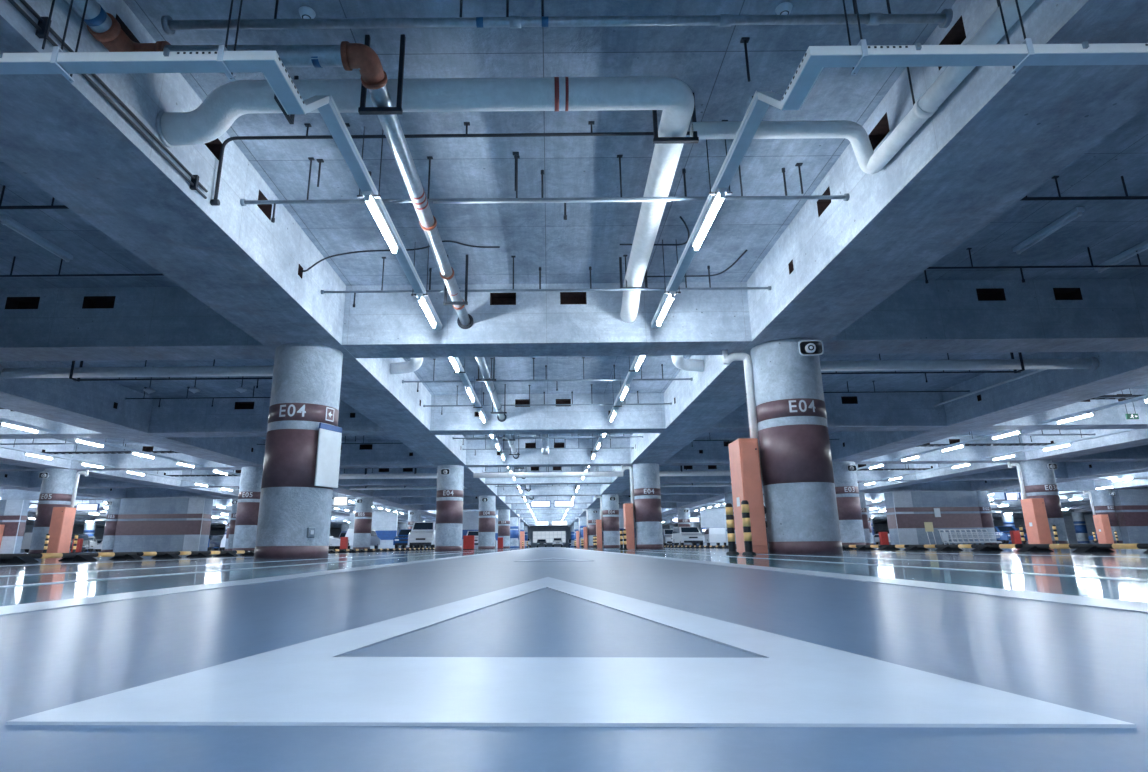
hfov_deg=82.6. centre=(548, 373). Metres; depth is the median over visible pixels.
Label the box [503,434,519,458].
pipe
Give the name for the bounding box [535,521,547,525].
lit sign
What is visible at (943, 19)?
pipe
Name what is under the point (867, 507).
concrete column
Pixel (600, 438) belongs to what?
lighting trunking
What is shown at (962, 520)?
painted stripe
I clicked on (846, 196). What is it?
pipe
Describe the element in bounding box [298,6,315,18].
smoke detector
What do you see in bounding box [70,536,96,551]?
car
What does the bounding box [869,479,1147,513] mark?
trim
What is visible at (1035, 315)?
beam
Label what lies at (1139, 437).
trim
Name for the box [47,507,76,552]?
tall cabinet
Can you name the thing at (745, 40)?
rod
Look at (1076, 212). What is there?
fluorescent light
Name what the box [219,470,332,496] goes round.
lighting trunking
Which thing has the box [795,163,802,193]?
rod
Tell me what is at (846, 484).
concrete column
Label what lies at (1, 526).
tall cabinet
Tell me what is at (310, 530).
box
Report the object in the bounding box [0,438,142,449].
pipe
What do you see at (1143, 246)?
fluorescent light
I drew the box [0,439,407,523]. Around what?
beam
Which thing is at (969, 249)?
pipe
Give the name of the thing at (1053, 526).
bollard
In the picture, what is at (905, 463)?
pipe
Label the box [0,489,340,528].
beam
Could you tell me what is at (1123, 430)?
lighting trunking
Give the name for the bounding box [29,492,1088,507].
beam
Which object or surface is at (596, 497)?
riser pipe
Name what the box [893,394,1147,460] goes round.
lighting trunking
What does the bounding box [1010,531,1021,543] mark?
base cabinet
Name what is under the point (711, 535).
car
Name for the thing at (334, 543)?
car
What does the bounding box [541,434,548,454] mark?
duct
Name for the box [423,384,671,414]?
pipe
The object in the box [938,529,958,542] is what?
shopping trolley
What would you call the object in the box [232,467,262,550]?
concrete column
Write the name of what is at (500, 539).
base cabinet
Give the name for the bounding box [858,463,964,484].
lighting trunking
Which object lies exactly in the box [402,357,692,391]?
pipe
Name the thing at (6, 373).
pipe
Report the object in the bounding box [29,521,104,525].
trim
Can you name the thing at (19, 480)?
beam
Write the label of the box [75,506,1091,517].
trim
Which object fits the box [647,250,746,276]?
cable conduit
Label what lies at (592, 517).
concrete column
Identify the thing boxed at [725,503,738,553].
bollard
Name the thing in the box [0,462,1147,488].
beam
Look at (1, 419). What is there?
lighting trunking
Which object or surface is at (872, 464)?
lighting trunking
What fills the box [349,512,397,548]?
wall
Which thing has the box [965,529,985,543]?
shopping trolley
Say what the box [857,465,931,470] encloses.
pipe
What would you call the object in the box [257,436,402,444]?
pipe
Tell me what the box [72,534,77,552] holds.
bollard
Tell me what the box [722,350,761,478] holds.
riser pipe
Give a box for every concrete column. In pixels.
[29,468,76,552]
[83,521,96,551]
[101,499,120,551]
[224,512,230,550]
[227,498,237,550]
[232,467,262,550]
[254,343,342,558]
[341,524,348,531]
[353,497,372,548]
[399,523,407,547]
[407,510,420,547]
[435,465,463,550]
[478,495,495,548]
[498,509,509,547]
[510,517,518,547]
[518,522,523,547]
[524,526,527,546]
[571,526,574,546]
[574,522,578,539]
[580,517,588,546]
[588,508,599,547]
[602,494,619,547]
[633,463,662,548]
[677,508,691,545]
[691,523,699,545]
[724,493,735,544]
[751,338,842,553]
[832,461,865,544]
[859,492,870,544]
[866,506,873,544]
[870,514,874,544]
[976,491,996,543]
[1001,513,1014,542]
[1020,460,1068,543]
[1071,512,1089,542]
[1090,490,1122,543]
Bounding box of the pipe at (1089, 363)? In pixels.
[820,352,1098,372]
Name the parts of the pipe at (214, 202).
hanger rod, hanger rod, hanger rod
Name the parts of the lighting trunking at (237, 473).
fluorescent light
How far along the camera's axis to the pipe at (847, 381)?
19.72 m
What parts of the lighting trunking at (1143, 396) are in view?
fluorescent light, fluorescent light, fluorescent light, fluorescent light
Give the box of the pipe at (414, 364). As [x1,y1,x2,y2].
[390,358,422,373]
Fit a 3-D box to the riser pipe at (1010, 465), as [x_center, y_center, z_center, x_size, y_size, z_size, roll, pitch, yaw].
[21.648,5.918,29.814,0.647,3.760,0.150,-1,-15,0]
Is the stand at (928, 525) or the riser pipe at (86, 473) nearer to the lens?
the riser pipe at (86, 473)
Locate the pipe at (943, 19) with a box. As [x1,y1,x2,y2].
[161,0,952,34]
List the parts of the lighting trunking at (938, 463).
fluorescent light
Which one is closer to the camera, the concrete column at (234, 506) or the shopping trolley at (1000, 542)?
the shopping trolley at (1000, 542)
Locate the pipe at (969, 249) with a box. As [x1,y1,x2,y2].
[924,247,1147,283]
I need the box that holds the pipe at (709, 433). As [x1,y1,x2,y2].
[692,433,839,446]
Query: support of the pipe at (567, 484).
hanging from the ceiling
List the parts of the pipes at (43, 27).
hanger rod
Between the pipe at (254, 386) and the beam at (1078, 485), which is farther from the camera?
the beam at (1078, 485)
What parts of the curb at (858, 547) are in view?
rail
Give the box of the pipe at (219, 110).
[156,76,698,324]
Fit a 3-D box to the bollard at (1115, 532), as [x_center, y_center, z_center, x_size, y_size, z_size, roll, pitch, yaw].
[39.536,11.387,45.406,0.220,0.860,0.220,-1,-15,0]
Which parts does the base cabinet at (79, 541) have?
door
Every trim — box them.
[0,500,23,552]
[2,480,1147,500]
[26,509,1073,521]
[26,512,1088,524]
[27,514,224,528]
[28,508,225,524]
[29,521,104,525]
[73,516,1023,526]
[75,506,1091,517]
[96,518,1001,527]
[182,498,204,550]
[210,522,887,528]
[662,429,1147,525]
[765,461,1147,518]
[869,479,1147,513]
[872,499,1089,518]
[873,505,1090,522]
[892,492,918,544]
[992,509,1091,517]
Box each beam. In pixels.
[0,0,529,527]
[0,279,1147,360]
[0,361,435,516]
[0,389,1147,438]
[0,436,1147,471]
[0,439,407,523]
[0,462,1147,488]
[0,471,348,523]
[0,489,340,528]
[28,500,1090,513]
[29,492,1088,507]
[473,467,622,477]
[568,0,1147,526]
[661,351,1147,514]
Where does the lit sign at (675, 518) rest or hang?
hanging from the ceiling
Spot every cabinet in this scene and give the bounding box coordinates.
[0,524,4,546]
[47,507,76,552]
[71,539,82,552]
[340,537,347,548]
[463,536,474,549]
[498,537,502,548]
[520,531,524,547]
[576,531,579,546]
[583,527,587,547]
[596,519,601,547]
[623,503,634,548]
[728,438,767,553]
[879,532,888,544]
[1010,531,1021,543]
[1020,498,1052,543]
[1093,514,1113,543]
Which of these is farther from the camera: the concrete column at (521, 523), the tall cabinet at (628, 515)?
the concrete column at (521, 523)
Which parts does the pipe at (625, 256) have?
hanger rod, hanger rod, hanger rod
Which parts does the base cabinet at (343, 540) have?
door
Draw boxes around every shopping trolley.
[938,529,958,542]
[944,529,963,543]
[949,529,969,543]
[954,529,974,542]
[959,529,980,542]
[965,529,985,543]
[970,529,990,543]
[975,529,996,543]
[981,529,1001,543]
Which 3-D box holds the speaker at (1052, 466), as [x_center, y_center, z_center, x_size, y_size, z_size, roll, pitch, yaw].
[22.602,4.188,29.400,0.430,0.327,0.364,-1,-15,0]
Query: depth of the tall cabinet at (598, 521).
46.96 m
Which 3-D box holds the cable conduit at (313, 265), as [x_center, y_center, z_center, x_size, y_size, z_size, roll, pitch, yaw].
[-2.315,-1.773,10.487,3.050,0.638,0.496,1,-15,-7]
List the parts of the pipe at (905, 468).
rail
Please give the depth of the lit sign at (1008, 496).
45.38 m
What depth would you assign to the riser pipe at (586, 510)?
65.58 m
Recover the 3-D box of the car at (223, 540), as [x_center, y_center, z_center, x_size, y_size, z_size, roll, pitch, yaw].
[-34.099,18.628,71.867,1.800,1.680,4.550,-1,-15,0]
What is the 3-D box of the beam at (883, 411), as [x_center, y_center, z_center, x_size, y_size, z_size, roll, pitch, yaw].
[-0.019,1.339,21.417,152.000,1.165,0.890,-1,-15,0]
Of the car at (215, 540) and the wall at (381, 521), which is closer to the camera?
the wall at (381, 521)
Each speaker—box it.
[38,472,48,478]
[440,468,449,474]
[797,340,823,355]
[846,465,856,470]
[1046,463,1057,469]
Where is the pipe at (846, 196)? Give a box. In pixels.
[240,155,849,222]
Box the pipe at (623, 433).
[453,433,642,444]
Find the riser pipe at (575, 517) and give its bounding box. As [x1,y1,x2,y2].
[575,517,579,543]
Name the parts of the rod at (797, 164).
rod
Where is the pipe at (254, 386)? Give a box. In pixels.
[125,386,270,406]
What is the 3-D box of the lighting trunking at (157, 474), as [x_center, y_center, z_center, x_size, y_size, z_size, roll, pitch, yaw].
[-19.788,6.194,39.139,0.120,1.137,18.332,-1,-15,0]
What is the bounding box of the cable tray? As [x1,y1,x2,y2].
[41,442,178,453]
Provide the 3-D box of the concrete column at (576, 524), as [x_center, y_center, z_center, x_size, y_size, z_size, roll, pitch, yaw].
[4.640,24.819,100.622,1.214,3.762,1.214,-1,-15,0]
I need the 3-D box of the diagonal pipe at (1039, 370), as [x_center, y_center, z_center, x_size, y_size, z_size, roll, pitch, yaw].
[12.412,0.636,19.655,0.685,0.310,8.750,1,-15,-5]
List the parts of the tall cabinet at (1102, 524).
door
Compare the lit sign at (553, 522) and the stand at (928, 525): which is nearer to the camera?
the stand at (928, 525)
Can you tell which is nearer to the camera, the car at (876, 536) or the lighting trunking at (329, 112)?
the lighting trunking at (329, 112)
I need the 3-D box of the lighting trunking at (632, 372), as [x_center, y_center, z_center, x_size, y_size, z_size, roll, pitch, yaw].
[1.967,0.075,17.002,0.260,1.014,8.276,-1,-15,0]
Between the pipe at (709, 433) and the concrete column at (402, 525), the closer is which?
the pipe at (709, 433)
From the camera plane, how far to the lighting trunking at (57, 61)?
4.73 m
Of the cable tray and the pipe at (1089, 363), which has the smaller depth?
the pipe at (1089, 363)
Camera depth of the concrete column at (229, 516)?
64.61 m
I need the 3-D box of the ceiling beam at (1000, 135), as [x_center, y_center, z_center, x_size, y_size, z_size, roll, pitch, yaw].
[4.508,9.736,53.275,1.418,1.168,156.000,-1,-15,0]
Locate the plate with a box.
[325,407,333,421]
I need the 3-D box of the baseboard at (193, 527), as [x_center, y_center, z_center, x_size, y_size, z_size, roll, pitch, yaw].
[-25.402,10.787,46.738,1.106,1.465,0.020,-1,-15,0]
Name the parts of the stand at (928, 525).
notice panel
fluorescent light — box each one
[0,215,73,261]
[1012,207,1084,253]
[1094,240,1147,272]
[1096,486,1113,488]
[1112,477,1132,480]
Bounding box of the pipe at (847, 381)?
[824,381,969,392]
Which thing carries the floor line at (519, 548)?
on the floor
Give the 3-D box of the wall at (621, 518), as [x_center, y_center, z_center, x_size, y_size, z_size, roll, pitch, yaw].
[9.484,16.283,68.550,4.800,3.762,0.300,-1,-15,0]
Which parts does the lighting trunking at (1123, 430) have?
fluorescent light, fluorescent light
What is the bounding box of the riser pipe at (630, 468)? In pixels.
[621,465,635,548]
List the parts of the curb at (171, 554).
rail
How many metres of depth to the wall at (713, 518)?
68.63 m
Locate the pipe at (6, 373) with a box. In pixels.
[0,359,273,381]
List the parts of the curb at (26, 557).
rail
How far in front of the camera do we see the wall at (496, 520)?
86.44 m
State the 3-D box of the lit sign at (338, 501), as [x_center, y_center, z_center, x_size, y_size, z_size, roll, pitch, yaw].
[-14.399,8.220,45.426,0.950,1.927,0.155,-1,-15,0]
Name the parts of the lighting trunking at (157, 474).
fluorescent light, fluorescent light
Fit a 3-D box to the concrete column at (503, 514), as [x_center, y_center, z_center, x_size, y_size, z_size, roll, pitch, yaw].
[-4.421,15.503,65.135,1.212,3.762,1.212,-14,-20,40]
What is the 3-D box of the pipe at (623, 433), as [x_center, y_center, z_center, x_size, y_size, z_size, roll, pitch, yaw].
[-0.013,2.366,25.848,7.526,0.882,0.091,-1,-15,0]
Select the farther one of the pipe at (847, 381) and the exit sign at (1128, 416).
the pipe at (847, 381)
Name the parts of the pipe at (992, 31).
hanger rod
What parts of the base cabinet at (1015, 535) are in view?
door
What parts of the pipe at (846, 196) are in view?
hanger rod, hanger rod, hanger rod, hanger rod, hanger rod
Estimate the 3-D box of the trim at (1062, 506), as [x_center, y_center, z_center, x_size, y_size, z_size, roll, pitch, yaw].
[58.506,9.261,53.308,1.418,1.168,156.000,-1,-15,0]
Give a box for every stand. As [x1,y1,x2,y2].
[924,522,935,542]
[941,532,948,543]
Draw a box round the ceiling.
[0,0,1147,442]
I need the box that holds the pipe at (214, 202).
[210,120,727,205]
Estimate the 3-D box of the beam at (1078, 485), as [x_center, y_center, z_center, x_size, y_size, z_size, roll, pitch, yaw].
[0.027,8.385,48.028,152.000,1.165,0.890,-1,-15,0]
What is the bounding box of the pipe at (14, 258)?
[0,256,163,276]
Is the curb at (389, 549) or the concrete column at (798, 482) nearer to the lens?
the concrete column at (798, 482)
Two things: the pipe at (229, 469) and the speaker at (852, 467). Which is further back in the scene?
the pipe at (229, 469)
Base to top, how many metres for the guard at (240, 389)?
0.767 m
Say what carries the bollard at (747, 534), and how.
on the floor
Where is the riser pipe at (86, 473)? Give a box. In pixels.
[70,470,88,507]
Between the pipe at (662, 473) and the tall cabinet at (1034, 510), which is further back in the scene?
the pipe at (662, 473)
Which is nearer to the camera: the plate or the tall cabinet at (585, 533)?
the plate
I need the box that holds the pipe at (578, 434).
[462,434,633,454]
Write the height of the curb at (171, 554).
0.124 m
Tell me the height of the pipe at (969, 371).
0.680 m
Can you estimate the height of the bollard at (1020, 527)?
0.860 m
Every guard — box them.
[143,377,154,393]
[189,377,199,392]
[236,376,246,392]
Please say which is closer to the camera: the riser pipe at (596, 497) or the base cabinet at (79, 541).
the base cabinet at (79, 541)
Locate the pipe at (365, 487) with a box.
[349,486,466,489]
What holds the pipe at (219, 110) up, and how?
hanging from the ceiling
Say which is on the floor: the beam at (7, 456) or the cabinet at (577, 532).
the cabinet at (577, 532)
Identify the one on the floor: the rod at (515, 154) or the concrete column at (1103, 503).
the concrete column at (1103, 503)
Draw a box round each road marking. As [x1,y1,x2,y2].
[5,577,1136,727]
[514,558,590,561]
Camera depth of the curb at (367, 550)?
28.41 m
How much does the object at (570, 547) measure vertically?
0.003 m
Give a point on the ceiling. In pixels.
(710, 59)
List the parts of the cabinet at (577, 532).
door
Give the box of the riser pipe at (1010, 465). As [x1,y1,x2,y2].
[1007,462,1026,498]
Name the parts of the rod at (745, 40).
anchor plate, rod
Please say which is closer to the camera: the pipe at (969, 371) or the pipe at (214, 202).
the pipe at (214, 202)
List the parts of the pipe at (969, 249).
hanger rod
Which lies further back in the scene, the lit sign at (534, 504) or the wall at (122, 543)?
the lit sign at (534, 504)
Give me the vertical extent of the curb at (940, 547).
0.124 m
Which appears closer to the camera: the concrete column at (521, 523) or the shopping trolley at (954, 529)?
the shopping trolley at (954, 529)
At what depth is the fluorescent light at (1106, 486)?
44.39 m
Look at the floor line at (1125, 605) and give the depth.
2.21 m
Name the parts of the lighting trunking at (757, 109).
fluorescent light, fluorescent light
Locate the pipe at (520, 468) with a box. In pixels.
[515,467,525,478]
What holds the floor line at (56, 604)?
on the floor
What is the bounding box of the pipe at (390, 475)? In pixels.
[339,468,436,478]
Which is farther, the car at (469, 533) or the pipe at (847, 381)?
the car at (469, 533)
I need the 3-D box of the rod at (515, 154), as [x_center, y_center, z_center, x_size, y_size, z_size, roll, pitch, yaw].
[-0.405,-2.510,8.113,0.080,0.527,0.060,-1,-15,0]
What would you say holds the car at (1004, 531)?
on the floor
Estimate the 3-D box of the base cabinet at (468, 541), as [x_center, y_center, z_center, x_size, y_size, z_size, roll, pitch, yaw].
[-4.832,10.286,39.690,0.650,0.830,0.315,-1,-15,0]
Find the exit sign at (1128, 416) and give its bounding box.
[1122,388,1138,418]
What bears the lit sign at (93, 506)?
hanging from the ceiling
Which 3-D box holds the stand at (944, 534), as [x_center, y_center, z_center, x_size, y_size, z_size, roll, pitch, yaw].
[26.403,10.979,43.340,0.400,0.831,0.138,-1,-15,0]
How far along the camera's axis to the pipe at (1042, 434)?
25.96 m
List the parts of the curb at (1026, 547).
rail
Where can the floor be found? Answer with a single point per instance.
(1094, 660)
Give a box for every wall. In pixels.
[0,500,29,552]
[21,525,104,551]
[113,498,212,551]
[209,523,890,549]
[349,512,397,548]
[462,512,478,548]
[495,519,497,547]
[619,510,635,546]
[700,509,727,545]
[884,491,983,544]
[993,512,1096,542]
[1111,489,1147,542]
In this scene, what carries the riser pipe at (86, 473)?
on the floor
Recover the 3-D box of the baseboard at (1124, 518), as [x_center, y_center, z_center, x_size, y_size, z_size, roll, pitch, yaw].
[43.946,10.280,47.167,5.224,1.465,0.624,-1,-15,0]
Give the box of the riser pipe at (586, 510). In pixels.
[582,509,587,531]
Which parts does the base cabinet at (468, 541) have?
door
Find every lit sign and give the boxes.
[76,500,99,510]
[333,495,347,505]
[531,501,550,507]
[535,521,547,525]
[552,521,566,524]
[554,500,573,506]
[673,513,677,522]
[690,513,699,522]
[1004,490,1017,500]
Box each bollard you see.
[43,534,49,552]
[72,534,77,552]
[620,529,622,548]
[623,529,626,548]
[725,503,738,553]
[741,500,755,554]
[1019,526,1025,543]
[1052,525,1058,543]
[1092,531,1097,543]
[1114,531,1119,543]
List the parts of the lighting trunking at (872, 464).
fluorescent light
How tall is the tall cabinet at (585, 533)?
2.000 m
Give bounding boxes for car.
[21,533,31,551]
[70,534,89,551]
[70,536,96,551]
[84,540,102,551]
[207,535,223,550]
[220,535,225,550]
[329,535,348,548]
[339,532,346,537]
[345,529,380,548]
[393,529,424,547]
[408,522,435,547]
[466,531,477,544]
[537,539,545,546]
[553,538,562,546]
[662,529,683,545]
[672,527,704,545]
[701,528,727,545]
[874,534,890,541]
[994,526,1026,543]
[1008,528,1027,540]
[1088,534,1097,542]
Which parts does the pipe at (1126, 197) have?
hanger rod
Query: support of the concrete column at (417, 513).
on the floor
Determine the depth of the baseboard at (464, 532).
68.32 m
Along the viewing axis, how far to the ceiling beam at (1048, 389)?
18.51 m
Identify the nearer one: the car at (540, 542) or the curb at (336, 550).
the curb at (336, 550)
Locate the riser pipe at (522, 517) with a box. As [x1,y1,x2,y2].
[519,517,522,547]
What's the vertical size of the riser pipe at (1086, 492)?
3.760 m
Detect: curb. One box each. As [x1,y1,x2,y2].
[0,552,142,562]
[137,551,238,557]
[233,550,254,555]
[334,549,366,552]
[363,549,387,551]
[386,548,406,550]
[403,548,418,550]
[694,546,711,547]
[710,545,728,547]
[842,545,908,549]
[904,544,1022,550]
[1017,543,1147,552]
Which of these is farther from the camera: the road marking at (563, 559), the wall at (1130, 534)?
the wall at (1130, 534)
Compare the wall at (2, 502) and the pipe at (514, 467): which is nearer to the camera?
the pipe at (514, 467)
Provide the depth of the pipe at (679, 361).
15.56 m
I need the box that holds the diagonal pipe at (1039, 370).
[934,357,1077,406]
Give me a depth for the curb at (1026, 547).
10.02 m
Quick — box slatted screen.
[724,513,727,544]
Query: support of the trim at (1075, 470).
attached to the ceiling
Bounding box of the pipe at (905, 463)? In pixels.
[905,463,955,468]
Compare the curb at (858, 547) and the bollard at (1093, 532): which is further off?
the bollard at (1093, 532)
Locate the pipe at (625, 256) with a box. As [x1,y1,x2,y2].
[321,255,770,306]
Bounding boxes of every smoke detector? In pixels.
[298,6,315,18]
[775,2,791,14]
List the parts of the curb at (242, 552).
rail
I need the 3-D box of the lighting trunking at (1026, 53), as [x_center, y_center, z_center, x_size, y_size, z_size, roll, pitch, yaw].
[5.413,-2.833,5.383,7.082,1.402,1.126,-1,-15,0]
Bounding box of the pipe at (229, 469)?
[140,469,240,471]
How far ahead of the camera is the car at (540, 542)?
118.49 m
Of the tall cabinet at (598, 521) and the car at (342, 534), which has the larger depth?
the car at (342, 534)
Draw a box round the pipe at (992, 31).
[690,0,1035,173]
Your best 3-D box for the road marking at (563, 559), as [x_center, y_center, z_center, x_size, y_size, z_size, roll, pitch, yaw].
[0.062,2.296,8.064,0.866,0.003,2.199,-1,-15,0]
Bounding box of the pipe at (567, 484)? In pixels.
[496,484,601,489]
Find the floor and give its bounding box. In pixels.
[0,543,1147,771]
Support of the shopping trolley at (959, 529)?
on the floor
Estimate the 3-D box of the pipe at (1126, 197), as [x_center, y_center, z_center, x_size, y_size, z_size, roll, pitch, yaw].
[8.906,-2.429,8.759,7.620,0.680,0.084,-1,-15,0]
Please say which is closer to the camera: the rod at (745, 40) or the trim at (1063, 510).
the rod at (745, 40)
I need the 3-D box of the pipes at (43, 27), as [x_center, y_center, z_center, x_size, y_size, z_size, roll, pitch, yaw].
[-3.774,-2.872,4.724,0.070,0.850,5.250,-1,-15,0]
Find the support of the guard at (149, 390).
hanging from the ceiling
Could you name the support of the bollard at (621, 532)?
on the floor
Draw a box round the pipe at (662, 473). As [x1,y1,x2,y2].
[659,465,730,475]
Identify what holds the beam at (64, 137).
attached to the ceiling
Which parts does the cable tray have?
rail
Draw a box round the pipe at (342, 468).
[342,468,372,472]
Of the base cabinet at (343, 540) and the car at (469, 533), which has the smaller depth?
the base cabinet at (343, 540)
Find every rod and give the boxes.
[316,159,323,186]
[513,152,518,190]
[740,37,749,81]
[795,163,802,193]
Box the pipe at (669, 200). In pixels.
[433,199,670,203]
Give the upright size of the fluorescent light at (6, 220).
0.125 m
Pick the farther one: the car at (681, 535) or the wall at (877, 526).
the wall at (877, 526)
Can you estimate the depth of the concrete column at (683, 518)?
64.88 m
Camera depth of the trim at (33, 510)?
69.88 m
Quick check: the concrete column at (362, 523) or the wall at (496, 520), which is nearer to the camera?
the concrete column at (362, 523)
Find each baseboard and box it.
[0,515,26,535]
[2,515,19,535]
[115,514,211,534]
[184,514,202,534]
[375,530,396,539]
[462,530,477,538]
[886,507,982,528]
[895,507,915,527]
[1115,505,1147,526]
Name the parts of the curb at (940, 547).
rail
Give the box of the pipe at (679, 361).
[671,355,703,371]
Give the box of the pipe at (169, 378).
[73,376,271,387]
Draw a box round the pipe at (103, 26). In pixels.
[66,0,473,328]
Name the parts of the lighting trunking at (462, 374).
fluorescent light, fluorescent light, fluorescent light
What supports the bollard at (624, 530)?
on the floor
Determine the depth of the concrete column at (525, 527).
118.05 m
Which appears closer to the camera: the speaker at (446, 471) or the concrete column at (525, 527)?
the speaker at (446, 471)
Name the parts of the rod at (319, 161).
rod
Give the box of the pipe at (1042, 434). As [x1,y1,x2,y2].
[952,430,1095,441]
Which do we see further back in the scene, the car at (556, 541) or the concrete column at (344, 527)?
the car at (556, 541)
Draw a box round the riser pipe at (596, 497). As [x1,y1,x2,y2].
[595,495,602,547]
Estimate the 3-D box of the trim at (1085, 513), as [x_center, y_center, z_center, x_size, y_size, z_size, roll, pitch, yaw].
[0.103,20.128,92.379,152.000,1.165,0.890,-1,-15,0]
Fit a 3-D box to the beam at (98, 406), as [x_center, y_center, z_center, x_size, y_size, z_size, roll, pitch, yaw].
[-13.436,9.894,53.264,1.418,1.168,156.000,-1,-15,0]
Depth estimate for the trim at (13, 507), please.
47.06 m
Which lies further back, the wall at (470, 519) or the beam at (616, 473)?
the wall at (470, 519)
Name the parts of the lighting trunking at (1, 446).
fluorescent light, fluorescent light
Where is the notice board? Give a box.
[314,423,341,487]
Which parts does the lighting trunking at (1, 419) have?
fluorescent light, fluorescent light, fluorescent light, fluorescent light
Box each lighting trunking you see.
[0,0,329,114]
[0,418,203,466]
[0,439,114,468]
[130,470,238,489]
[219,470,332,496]
[315,94,441,329]
[449,357,487,421]
[490,435,505,458]
[590,434,605,456]
[608,356,644,420]
[651,90,771,327]
[757,0,1147,109]
[857,464,877,469]
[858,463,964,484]
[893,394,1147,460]
[981,429,1136,460]
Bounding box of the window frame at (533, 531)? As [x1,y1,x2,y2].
[533,531,565,542]
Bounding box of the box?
[306,527,314,537]
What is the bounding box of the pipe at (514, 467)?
[483,467,613,472]
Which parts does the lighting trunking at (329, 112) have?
fluorescent light, fluorescent light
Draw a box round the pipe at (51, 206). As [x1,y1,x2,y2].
[0,185,68,208]
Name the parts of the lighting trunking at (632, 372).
fluorescent light, fluorescent light, fluorescent light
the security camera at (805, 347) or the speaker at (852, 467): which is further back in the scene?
the speaker at (852, 467)
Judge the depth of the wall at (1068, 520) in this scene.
95.14 m
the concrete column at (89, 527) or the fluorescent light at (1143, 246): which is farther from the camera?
the concrete column at (89, 527)
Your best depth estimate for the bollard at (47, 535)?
27.60 m
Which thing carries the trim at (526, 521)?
attached to the ceiling
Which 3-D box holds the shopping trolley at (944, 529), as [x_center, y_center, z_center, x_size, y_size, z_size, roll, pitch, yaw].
[27.462,11.085,44.189,0.997,1.030,0.576,-1,-15,0]
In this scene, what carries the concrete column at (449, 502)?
on the floor
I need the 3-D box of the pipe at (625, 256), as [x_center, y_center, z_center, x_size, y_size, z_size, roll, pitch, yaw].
[-0.038,-1.566,10.977,7.526,0.892,0.076,-1,-15,0]
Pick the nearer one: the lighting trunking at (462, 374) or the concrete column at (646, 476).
the lighting trunking at (462, 374)
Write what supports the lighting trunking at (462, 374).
hanging from the ceiling
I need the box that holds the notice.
[934,508,940,516]
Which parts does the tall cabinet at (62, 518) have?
door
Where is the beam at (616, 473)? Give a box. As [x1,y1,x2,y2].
[473,467,622,477]
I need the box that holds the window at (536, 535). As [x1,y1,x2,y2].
[533,531,564,541]
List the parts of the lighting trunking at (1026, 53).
return arm, hanger rod, hanger rod, hanger rod, hanger rod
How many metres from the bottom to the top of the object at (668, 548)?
0.003 m
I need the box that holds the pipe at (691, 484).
[660,483,731,486]
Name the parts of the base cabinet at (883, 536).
door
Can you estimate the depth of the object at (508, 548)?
5.87 m
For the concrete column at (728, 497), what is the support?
on the floor
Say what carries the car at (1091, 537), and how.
on the floor
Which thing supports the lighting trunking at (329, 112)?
hanging from the ceiling
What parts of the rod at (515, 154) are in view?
rod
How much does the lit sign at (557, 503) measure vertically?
1.747 m
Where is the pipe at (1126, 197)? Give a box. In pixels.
[1020,176,1147,200]
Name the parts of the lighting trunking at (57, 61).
hanger rod, hanger rod, hanger rod, hanger rod, return arm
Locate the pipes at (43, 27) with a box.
[8,0,207,198]
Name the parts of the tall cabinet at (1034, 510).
door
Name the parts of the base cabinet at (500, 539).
door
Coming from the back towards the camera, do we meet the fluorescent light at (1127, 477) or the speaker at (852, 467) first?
the fluorescent light at (1127, 477)
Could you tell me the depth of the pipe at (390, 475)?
32.73 m
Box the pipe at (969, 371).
[821,370,1020,381]
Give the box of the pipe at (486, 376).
[475,357,506,421]
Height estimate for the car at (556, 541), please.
1.680 m
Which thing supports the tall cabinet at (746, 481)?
on the floor
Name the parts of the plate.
plate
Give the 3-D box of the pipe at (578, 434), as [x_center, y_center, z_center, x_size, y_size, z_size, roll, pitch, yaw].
[-0.008,3.131,28.717,7.526,0.892,0.076,-1,-15,0]
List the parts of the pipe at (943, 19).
hanger rod, hanger rod, hanger rod, hanger rod, hanger rod, hanger rod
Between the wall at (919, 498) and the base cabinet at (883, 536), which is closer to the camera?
the base cabinet at (883, 536)
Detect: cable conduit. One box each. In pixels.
[300,240,499,271]
[620,216,689,245]
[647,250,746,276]
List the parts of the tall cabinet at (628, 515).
door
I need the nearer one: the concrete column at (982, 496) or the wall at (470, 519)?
the concrete column at (982, 496)
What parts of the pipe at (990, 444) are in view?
rail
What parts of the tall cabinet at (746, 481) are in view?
door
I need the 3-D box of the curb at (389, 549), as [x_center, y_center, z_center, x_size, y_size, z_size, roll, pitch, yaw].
[-7.512,8.605,31.872,0.480,0.124,3.700,-1,-15,0]
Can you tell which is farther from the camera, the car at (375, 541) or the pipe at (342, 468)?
the car at (375, 541)
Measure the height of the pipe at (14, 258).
0.680 m
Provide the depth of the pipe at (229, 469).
34.81 m
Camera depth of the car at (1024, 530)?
62.14 m
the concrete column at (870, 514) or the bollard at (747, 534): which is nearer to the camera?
the bollard at (747, 534)
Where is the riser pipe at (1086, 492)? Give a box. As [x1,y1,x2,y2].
[1083,491,1095,514]
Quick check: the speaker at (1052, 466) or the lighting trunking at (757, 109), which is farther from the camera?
the speaker at (1052, 466)

